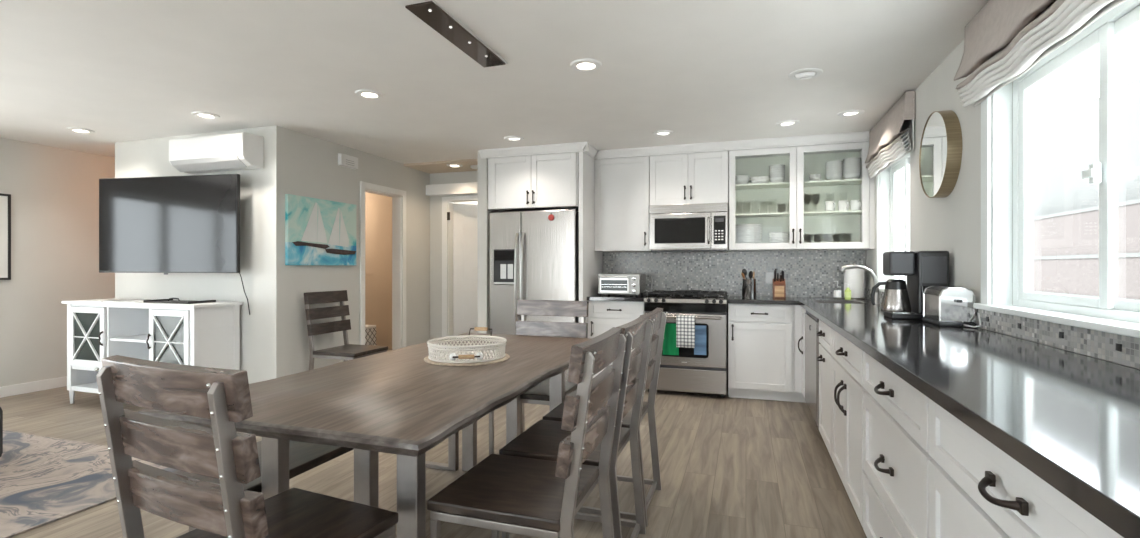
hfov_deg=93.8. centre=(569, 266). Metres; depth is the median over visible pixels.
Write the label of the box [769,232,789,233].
plate
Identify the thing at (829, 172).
bowl
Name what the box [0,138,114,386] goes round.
wall
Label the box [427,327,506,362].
basket tray
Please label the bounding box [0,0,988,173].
ceiling
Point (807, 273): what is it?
wall
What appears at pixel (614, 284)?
toaster oven
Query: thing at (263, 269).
wall
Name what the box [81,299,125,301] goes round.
magazine
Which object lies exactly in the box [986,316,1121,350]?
trim
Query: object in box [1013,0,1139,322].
window
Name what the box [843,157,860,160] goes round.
bowl
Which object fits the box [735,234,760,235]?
dinner plate
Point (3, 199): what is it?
print
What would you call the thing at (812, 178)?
bowl
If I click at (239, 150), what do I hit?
air conditioner
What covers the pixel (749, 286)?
utensil crock
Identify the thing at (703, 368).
gas range
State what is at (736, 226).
dinner plate
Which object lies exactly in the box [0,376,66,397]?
baseboard
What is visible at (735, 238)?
dinner plate
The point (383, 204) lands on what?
wall
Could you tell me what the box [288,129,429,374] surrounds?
wall
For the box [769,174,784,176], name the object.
bowl
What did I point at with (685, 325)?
dish towel
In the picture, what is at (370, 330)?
storage bin
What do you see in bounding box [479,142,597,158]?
trim
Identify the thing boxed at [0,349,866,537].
floor
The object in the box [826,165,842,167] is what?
bowl
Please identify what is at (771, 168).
bowl
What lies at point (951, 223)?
wall
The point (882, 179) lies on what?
trim
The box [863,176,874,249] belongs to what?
trim
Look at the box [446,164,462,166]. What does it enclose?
recessed light
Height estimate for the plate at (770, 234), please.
0.016 m
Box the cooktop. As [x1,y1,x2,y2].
[646,294,728,300]
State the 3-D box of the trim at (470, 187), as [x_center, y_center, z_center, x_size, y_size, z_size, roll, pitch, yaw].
[-1.244,-0.955,6.487,1.120,0.130,0.100,0,0,18]
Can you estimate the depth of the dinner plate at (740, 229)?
5.16 m
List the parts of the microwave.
door glass, door, plate, handle, control panel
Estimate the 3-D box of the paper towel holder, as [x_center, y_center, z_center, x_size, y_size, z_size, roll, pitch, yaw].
[2.640,0.125,4.952,0.170,0.340,0.170,0,0,18]
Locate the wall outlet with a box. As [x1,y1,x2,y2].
[766,272,772,283]
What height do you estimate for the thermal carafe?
0.188 m
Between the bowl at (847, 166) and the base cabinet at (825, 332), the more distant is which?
the bowl at (847, 166)
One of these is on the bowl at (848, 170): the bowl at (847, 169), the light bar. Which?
the bowl at (847, 169)
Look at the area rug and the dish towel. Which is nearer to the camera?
the area rug
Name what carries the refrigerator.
on the floor
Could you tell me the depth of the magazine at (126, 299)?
4.64 m
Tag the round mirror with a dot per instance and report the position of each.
(940, 154)
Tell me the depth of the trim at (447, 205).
6.63 m
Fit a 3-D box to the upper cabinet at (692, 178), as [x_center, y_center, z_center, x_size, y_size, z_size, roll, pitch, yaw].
[1.211,-0.870,5.397,0.760,0.500,0.380,0,0,18]
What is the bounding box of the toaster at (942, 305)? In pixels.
[922,286,980,327]
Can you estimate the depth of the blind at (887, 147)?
3.89 m
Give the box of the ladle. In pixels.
[742,269,746,278]
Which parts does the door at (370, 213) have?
panel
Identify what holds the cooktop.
in the gas range
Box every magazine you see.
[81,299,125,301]
[103,299,149,301]
[113,300,142,302]
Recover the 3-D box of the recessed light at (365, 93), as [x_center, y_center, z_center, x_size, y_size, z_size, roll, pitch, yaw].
[-1.388,-1.194,3.691,0.188,0.012,0.188,0,0,18]
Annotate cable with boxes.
[239,273,249,314]
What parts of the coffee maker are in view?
warming plate, water tank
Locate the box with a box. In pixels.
[338,153,357,169]
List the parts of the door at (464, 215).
panel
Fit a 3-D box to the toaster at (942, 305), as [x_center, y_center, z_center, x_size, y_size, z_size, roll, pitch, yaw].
[1.948,0.199,2.727,0.163,0.193,0.348,0,0,18]
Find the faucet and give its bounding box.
[840,264,879,303]
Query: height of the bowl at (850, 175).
0.068 m
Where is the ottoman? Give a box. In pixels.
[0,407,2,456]
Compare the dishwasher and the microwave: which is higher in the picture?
the microwave
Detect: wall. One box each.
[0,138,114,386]
[115,125,287,383]
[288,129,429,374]
[365,192,391,348]
[430,171,476,339]
[454,201,476,203]
[603,250,865,297]
[866,40,1139,369]
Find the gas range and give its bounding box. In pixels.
[644,290,728,397]
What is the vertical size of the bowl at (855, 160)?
0.068 m
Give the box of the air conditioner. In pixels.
[169,132,263,173]
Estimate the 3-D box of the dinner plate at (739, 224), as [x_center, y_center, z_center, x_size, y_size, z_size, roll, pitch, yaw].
[1.755,-0.406,5.255,0.262,0.016,0.262,0,0,18]
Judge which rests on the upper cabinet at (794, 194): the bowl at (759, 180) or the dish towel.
the bowl at (759, 180)
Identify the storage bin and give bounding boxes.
[365,325,375,345]
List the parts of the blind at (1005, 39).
panel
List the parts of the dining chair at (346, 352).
post, post, seat frame, seat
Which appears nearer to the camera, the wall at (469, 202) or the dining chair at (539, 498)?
the dining chair at (539, 498)
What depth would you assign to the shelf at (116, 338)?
4.59 m
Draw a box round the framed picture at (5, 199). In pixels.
[0,193,10,279]
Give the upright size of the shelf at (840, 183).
0.016 m
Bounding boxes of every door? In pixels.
[365,207,376,345]
[447,204,476,335]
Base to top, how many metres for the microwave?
0.460 m
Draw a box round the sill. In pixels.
[973,303,1139,337]
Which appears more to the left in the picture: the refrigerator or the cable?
the cable
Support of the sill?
attached to the wall at (951, 223)
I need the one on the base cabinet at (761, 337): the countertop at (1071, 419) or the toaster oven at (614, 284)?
the countertop at (1071, 419)
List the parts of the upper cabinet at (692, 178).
door, door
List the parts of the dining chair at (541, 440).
leg, seat, rail, post, seat frame, rail, post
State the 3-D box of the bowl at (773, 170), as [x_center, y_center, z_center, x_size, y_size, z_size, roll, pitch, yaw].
[2.004,-0.901,5.162,0.148,0.068,0.148,0,0,18]
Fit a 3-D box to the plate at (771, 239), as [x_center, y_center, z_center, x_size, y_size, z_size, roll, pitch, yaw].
[2.031,-0.258,5.164,0.194,0.016,0.194,0,0,18]
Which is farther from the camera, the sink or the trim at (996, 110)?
the sink
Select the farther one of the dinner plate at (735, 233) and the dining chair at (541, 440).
the dinner plate at (735, 233)
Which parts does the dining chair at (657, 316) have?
seat, rail, rail, post, rail, post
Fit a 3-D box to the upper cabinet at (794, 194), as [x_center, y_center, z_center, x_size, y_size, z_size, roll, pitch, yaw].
[2.150,-0.642,5.088,1.206,0.955,0.380,0,0,18]
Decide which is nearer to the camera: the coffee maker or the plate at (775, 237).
the coffee maker
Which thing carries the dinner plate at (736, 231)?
on the dinner plate at (735, 233)
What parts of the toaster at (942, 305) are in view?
panel, panel, cord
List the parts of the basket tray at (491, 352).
knob, knob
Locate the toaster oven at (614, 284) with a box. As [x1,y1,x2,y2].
[598,274,652,296]
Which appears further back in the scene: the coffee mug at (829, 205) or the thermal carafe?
the coffee mug at (829, 205)
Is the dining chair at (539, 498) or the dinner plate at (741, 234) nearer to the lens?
the dining chair at (539, 498)
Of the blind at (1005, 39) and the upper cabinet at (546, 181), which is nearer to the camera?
the blind at (1005, 39)
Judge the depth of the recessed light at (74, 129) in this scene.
4.65 m
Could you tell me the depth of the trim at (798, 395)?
4.71 m
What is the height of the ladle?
0.260 m
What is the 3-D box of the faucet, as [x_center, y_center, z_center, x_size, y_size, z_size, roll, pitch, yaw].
[2.321,0.137,4.253,0.288,0.316,0.128,0,0,18]
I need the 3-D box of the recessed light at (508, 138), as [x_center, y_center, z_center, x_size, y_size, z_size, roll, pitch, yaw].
[-0.521,-1.194,4.963,0.188,0.012,0.188,0,0,18]
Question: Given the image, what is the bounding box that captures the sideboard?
[61,298,242,403]
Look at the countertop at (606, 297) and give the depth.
5.23 m
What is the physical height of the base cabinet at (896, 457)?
0.875 m
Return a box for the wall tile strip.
[865,288,1139,368]
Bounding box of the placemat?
[424,353,509,365]
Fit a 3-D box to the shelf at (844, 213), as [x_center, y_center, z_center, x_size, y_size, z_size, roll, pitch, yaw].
[2.162,-0.508,5.124,1.168,0.016,0.286,0,0,18]
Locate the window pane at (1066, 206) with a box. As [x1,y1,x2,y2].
[1034,77,1139,300]
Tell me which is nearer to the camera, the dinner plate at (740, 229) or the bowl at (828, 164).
the bowl at (828, 164)
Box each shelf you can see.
[110,334,148,342]
[735,178,861,189]
[735,210,861,217]
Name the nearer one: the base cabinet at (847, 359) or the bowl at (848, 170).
the base cabinet at (847, 359)
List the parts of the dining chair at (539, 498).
leg, leg, seat, seat frame, post, post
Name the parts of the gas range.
oven door, control panel, storage drawer, handle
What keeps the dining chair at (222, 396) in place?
on the floor
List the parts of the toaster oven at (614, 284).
handle, glass, door, frame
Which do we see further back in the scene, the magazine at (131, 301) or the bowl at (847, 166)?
the bowl at (847, 166)
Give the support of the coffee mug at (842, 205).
on the upper cabinet at (794, 194)
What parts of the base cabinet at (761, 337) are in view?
drawer, door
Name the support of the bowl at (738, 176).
on the bowl at (737, 180)
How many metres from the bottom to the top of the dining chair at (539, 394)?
0.986 m
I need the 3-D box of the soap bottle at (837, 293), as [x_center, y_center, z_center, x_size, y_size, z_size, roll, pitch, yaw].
[2.430,0.210,4.842,0.063,0.170,0.063,0,0,18]
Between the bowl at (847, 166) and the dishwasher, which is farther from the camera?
the bowl at (847, 166)
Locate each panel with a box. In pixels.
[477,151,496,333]
[579,152,602,337]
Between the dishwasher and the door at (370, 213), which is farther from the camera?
the door at (370, 213)
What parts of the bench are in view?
seat, leg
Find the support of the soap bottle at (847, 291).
on the countertop at (1071, 419)
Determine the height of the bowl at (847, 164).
0.068 m
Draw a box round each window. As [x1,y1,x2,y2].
[890,153,909,284]
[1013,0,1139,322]
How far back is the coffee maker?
3.00 m
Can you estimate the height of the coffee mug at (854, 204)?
0.090 m
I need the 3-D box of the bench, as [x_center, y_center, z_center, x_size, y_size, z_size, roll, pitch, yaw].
[-1.064,0.985,2.584,0.400,0.450,1.720,0,0,18]
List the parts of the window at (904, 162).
sash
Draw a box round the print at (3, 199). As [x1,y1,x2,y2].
[0,196,7,277]
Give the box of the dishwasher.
[805,310,820,426]
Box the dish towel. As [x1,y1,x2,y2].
[676,315,694,347]
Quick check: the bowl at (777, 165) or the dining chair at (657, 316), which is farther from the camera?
the bowl at (777, 165)
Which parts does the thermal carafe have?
handle, lid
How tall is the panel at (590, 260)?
2.330 m
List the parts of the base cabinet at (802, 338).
door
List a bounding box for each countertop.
[587,294,647,301]
[728,296,1139,537]
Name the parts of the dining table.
leg, leg, leg, leg, leg, leg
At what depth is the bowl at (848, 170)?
4.89 m
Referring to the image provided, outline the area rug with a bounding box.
[0,430,176,537]
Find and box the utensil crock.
[742,279,756,297]
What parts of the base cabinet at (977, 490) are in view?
drawer, handle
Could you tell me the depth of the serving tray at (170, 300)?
4.50 m
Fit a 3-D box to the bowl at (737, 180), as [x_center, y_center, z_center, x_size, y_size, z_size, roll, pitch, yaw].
[1.692,-0.836,5.254,0.148,0.068,0.148,0,0,18]
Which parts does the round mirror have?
glass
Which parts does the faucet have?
spout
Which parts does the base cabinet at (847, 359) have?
handle, door, handle, handle, drawer, door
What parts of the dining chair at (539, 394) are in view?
leg, post, seat frame, seat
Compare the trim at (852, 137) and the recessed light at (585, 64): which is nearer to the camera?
the recessed light at (585, 64)
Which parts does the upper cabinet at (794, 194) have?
door, door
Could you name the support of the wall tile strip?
attached to the wall at (951, 223)
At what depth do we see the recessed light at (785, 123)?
4.42 m
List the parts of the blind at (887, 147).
panel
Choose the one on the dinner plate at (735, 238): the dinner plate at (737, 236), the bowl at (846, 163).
the dinner plate at (737, 236)
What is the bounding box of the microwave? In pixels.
[649,203,728,251]
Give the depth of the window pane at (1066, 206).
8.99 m
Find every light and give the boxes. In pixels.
[66,127,94,133]
[192,111,219,118]
[355,89,383,98]
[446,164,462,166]
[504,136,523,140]
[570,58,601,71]
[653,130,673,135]
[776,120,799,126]
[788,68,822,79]
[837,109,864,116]
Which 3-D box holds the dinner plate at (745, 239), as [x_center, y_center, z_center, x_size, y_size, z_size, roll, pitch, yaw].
[1.755,-0.258,5.255,0.262,0.016,0.262,0,0,18]
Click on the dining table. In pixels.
(404, 405)
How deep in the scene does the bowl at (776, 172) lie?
5.10 m
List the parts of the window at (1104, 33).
sash, sash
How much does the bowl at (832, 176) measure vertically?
0.068 m
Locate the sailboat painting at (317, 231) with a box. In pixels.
[285,194,355,265]
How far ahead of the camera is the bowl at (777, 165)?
5.10 m
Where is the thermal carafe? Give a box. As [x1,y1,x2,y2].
[871,279,910,312]
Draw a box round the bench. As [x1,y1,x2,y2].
[172,431,458,531]
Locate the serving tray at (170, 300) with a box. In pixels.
[143,298,215,303]
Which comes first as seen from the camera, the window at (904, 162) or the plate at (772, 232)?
the window at (904, 162)
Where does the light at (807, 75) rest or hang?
attached to the ceiling
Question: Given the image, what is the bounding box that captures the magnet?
[548,213,553,220]
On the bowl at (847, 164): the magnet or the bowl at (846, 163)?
the bowl at (846, 163)
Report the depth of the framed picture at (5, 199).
4.96 m
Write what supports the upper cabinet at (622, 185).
attached to the wall at (807, 273)
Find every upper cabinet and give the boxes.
[488,152,578,211]
[595,156,650,251]
[650,151,728,204]
[729,142,869,250]
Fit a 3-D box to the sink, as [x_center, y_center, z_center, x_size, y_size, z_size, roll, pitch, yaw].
[2.279,0.395,4.529,0.368,0.198,0.488,0,0,18]
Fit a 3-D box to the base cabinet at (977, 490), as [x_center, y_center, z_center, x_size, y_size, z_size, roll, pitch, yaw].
[1.084,0.772,0.922,0.620,0.875,0.930,0,0,18]
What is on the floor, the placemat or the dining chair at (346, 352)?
the dining chair at (346, 352)
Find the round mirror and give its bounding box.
[919,110,961,197]
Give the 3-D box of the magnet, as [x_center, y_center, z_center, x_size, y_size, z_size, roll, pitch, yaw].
[-0.187,-0.496,5.272,0.064,0.075,0.012,0,0,18]
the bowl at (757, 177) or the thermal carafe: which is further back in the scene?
the bowl at (757, 177)
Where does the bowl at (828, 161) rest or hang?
on the bowl at (828, 164)
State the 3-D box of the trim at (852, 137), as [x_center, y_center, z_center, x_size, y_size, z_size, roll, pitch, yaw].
[1.528,-1.160,5.285,2.589,0.078,0.405,0,0,18]
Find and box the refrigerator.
[489,208,578,379]
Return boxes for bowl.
[735,175,748,177]
[735,178,749,183]
[750,176,769,178]
[750,178,769,182]
[769,164,784,167]
[769,167,784,169]
[769,169,784,172]
[769,171,784,174]
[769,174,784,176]
[769,176,784,182]
[809,176,820,180]
[826,161,842,163]
[826,163,842,165]
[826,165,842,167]
[826,167,842,169]
[826,169,842,171]
[826,171,842,173]
[826,173,842,179]
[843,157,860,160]
[843,159,860,162]
[843,162,860,164]
[843,164,860,166]
[843,166,860,168]
[843,168,860,170]
[843,170,860,172]
[843,172,860,178]
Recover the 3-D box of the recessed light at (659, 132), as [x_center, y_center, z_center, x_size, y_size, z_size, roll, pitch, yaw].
[0.834,-1.194,4.758,0.188,0.012,0.188,0,0,18]
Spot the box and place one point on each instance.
(344, 160)
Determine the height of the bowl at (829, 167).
0.068 m
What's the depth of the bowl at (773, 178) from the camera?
5.11 m
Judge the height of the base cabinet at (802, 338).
0.875 m
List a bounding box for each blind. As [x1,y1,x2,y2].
[865,91,914,177]
[954,0,1126,106]
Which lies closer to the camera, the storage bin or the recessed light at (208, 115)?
the recessed light at (208, 115)
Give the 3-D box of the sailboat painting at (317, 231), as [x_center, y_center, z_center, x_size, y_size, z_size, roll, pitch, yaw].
[-2.308,-0.323,5.000,0.039,0.615,0.850,0,0,18]
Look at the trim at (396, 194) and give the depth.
6.16 m
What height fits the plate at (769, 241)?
0.016 m
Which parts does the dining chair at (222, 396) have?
post, post, seat, seat frame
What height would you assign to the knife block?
0.280 m
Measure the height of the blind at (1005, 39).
0.414 m
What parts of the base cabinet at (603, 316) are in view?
door, drawer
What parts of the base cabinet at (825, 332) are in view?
handle, handle, drawer, door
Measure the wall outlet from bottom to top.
0.116 m
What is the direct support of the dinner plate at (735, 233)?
on the dinner plate at (741, 234)
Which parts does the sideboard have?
leg, glass, door, handle, handle, glass, door, panel moulding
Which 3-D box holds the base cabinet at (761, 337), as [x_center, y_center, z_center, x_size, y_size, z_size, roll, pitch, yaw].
[1.804,0.772,5.059,0.565,0.875,0.620,0,0,18]
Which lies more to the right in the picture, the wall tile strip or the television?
the wall tile strip
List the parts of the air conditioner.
panel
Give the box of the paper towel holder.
[844,262,864,298]
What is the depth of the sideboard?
4.55 m
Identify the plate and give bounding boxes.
[735,224,761,225]
[735,226,761,227]
[735,227,761,229]
[735,229,761,230]
[735,231,761,232]
[735,233,761,234]
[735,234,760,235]
[735,236,761,237]
[735,238,761,239]
[735,239,760,240]
[735,241,761,242]
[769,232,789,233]
[769,237,788,238]
[769,241,789,242]
[770,234,789,235]
[770,239,789,240]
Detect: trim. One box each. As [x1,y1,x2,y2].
[360,181,405,349]
[426,182,476,195]
[442,196,476,336]
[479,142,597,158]
[594,131,869,159]
[794,305,805,402]
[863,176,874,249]
[876,131,907,287]
[981,82,1011,304]
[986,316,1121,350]
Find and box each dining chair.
[95,355,398,537]
[304,290,387,369]
[427,327,627,537]
[489,300,588,454]
[499,315,652,537]
[543,308,667,526]
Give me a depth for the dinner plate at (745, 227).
5.16 m
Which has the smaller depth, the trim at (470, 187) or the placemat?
the placemat
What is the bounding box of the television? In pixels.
[99,174,239,274]
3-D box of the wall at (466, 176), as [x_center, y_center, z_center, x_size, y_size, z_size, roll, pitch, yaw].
[-1.210,0.005,6.591,1.130,2.410,0.120,0,0,18]
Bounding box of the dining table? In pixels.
[138,333,591,537]
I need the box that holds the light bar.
[394,0,507,66]
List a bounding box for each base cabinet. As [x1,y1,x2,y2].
[588,301,645,389]
[728,303,794,401]
[798,308,805,397]
[816,320,832,457]
[832,329,866,526]
[863,351,933,537]
[929,399,1122,537]
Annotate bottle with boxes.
[834,281,840,296]
[844,283,850,299]
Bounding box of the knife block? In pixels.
[773,269,785,297]
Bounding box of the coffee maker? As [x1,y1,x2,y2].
[883,251,948,318]
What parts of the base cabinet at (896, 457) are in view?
drawer, handle, handle, drawer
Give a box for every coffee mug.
[825,201,835,210]
[838,200,848,210]
[850,200,860,209]
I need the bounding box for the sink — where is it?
[813,300,865,303]
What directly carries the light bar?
attached to the ceiling
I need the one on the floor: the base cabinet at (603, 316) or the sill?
the base cabinet at (603, 316)
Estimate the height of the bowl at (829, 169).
0.068 m
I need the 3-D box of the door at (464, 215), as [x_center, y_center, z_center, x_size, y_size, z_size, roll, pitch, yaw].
[-1.190,0.200,6.829,0.799,2.000,0.133,0,0,-28]
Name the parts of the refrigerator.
dispenser panel, freezer door, handle, handle, door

